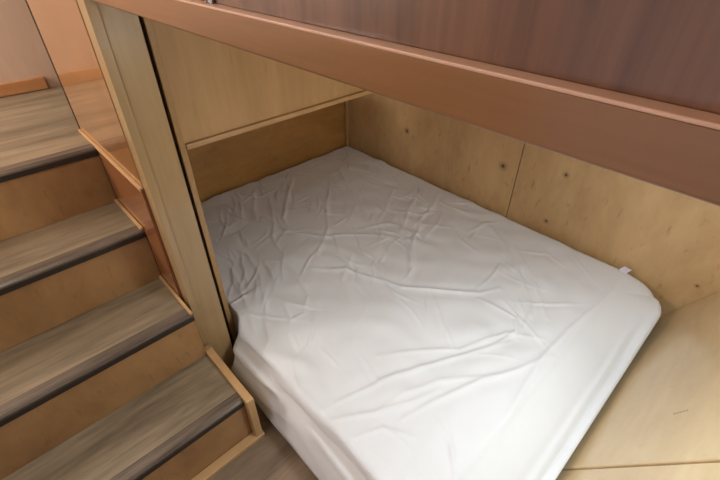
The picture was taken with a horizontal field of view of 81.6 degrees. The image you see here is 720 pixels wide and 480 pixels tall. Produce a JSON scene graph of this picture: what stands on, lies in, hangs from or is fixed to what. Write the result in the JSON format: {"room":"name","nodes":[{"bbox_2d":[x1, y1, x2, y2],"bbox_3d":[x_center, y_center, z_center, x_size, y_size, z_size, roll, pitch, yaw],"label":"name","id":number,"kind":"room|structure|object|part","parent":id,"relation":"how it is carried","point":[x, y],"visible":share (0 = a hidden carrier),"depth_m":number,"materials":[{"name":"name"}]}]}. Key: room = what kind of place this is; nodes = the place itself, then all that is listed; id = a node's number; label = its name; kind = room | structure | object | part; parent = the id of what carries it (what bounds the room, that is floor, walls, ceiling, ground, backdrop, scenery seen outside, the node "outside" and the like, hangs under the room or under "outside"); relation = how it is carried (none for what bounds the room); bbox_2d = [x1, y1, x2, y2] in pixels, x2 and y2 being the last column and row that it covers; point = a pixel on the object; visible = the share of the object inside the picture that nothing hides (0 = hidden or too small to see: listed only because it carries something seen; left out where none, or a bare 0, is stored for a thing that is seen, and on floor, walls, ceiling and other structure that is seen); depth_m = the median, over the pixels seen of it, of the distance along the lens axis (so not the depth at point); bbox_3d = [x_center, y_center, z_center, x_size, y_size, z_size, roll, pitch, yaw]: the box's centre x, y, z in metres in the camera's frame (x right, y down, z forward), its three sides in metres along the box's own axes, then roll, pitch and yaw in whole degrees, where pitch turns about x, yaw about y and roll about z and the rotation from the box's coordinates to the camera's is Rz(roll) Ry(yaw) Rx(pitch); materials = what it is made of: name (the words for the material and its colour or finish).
{"room":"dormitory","nodes":[
{"label":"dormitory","id":0,"kind":"room"},
{"bbox_2d":[0,0,108,241],"bbox_3d":[-1.380,-0.907,1.680,3.090,2.150,0.100,-30,46,-33],"label":"wall","id":1,"kind":"structure","parent":0,"point":[23,53],"depth_m":1.69,"materials":[{"name":"beige paint"}]},
{"bbox_2d":[0,76,48,97],"bbox_3d":[-1.869,-0.381,1.397,1.435,0.050,0.016,-30,46,-33],"label":"baseboard","id":2,"kind":"structure","parent":1,"relation":"attached to","point":[38,83],"depth_m":1.74,"materials":[{"name":"brown wood"}]},
{"bbox_2d":[0,287,317,479],"bbox_3d":[-0.016,0.843,1.192,3.090,0.060,4.070,-30,46,-33],"label":"floor","id":3,"kind":"structure","parent":0,"point":[271,457],"depth_m":1.32,"materials":[{"name":"brown wood"}]},
{"bbox_2d":[0,0,264,479],"bbox_3d":[-1.046,-0.057,1.297,2.247,1.252,1.511,-30,46,-33],"label":"staircase","id":4,"kind":"structure","parent":3,"relation":"on","point":[65,152],"depth_m":1.24,"materials":[{"name":"wood"}]},
{"bbox_3d":[-0.762,-0.440,1.139,0.016,0.450,0.557,-30,46,-33],"label":"panel","id":5,"kind":"part","parent":4,"relation":"part of","materials":[{"name":"brown wood"}]},
{"bbox_3d":[-0.764,0.062,1.513,0.023,0.802,0.557,-30,46,-33],"label":"panel","id":6,"kind":"part","parent":4,"relation":"part of","materials":[{"name":"brown wood"}]},
{"bbox_2d":[77,0,234,371],"bbox_3d":[-0.520,-0.003,1.226,0.098,1.252,0.056,-30,46,-33],"label":"support post","id":7,"kind":"object","parent":3,"relation":"on","point":[116,35],"visible":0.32,"depth_m":1.04,"materials":[{"name":"brown wood"}]},
{"bbox_2d":[138,16,371,346],"bbox_3d":[-0.023,-0.331,1.661,1.374,1.252,0.025,-30,46,-33],"label":"partition panel","id":8,"kind":"object","parent":3,"relation":"on","point":[211,91],"visible":0.43,"depth_m":1.18,"materials":[{"name":"brown wood"}]},
{"bbox_3d":[-0.009,-0.693,1.412,1.328,0.374,0.014,-30,46,-33],"label":"panel","id":9,"kind":"part","parent":8,"relation":"part of","materials":[{"name":"brown wood"}]},
{"bbox_3d":[-0.006,-0.535,1.527,1.328,0.016,0.025,-30,46,-33],"label":"rail","id":10,"kind":"part","parent":8,"relation":"part of","materials":[{"name":"brown wood"}]},
{"bbox_2d":[201,146,660,479],"bbox_3d":[0.059,0.156,1.855,1.424,0.228,1.921,-30,46,-33],"label":"mattress","id":11,"kind":"object","parent":3,"relation":"on","point":[389,323],"visible":0.9,"depth_m":1.51,"materials":[{"name":"white fabric"}]},
{"bbox_2d":[556,292,719,479],"bbox_3d":[0.924,0.296,0.839,1.419,1.238,0.649,-30,46,-33],"label":"panel","id":12,"kind":"object","parent":3,"relation":"on","point":[661,419],"visible":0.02,"depth_m":1.17,"materials":[{"name":"brown wood"}]},
{"bbox_2d":[186,102,344,202],"bbox_3d":[-0.585,-0.502,2.289,1.359,0.770,0.019,-30,46,-33],"label":"wall","id":13,"kind":"structure","parent":0,"point":[233,162],"depth_m":2.34,"materials":[{"name":"brown wood"}]},
{"bbox_2d":[344,101,348,145],"bbox_3d":[-0.084,-0.769,2.646,0.019,0.770,0.020,-30,46,-33],"label":"trim","id":14,"kind":"structure","parent":13,"relation":"attached to","point":[345,102],"depth_m":2.66,"materials":[{"name":"brown wood"}]},
{"bbox_3d":[1.070,-0.658,1.349,0.100,2.150,3.870,-30,46,-33],"label":"wall","id":15,"kind":"structure","parent":0,"visible":0},
{"bbox_2d":[92,0,719,205],"bbox_3d":[0.457,-0.782,0.590,1.478,0.770,2.540,-30,46,-33],"label":"bunk","id":16,"kind":"object","parent":15,"relation":"attached to","point":[631,88],"visible":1,"depth_m":0.24,"materials":[{"name":"brown wood"}]},
{"bbox_3d":[0.316,-0.256,-0.133,0.018,0.710,1.435,-30,46,-33],"label":"door","id":17,"kind":"part","parent":16,"relation":"part of","materials":[{"name":"brown wood"}]},
{"bbox_2d":[348,93,524,216],"bbox_3d":[0.329,-0.704,2.184,0.018,1.220,1.181,-30,46,-33],"label":"plywood panel","id":18,"kind":"object","parent":15,"relation":"attached to","point":[477,165],"visible":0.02,"depth_m":2.22,"materials":[{"name":"brown wood"}]},
{"bbox_2d":[506,143,719,315],"bbox_3d":[1.254,-0.116,1.402,0.018,1.220,1.505,-30,46,-33],"label":"plywood panel","id":19,"kind":"object","parent":15,"relation":"attached to","point":[669,240],"visible":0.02,"depth_m":1.68,"materials":[{"name":"brown wood"}]}
]}

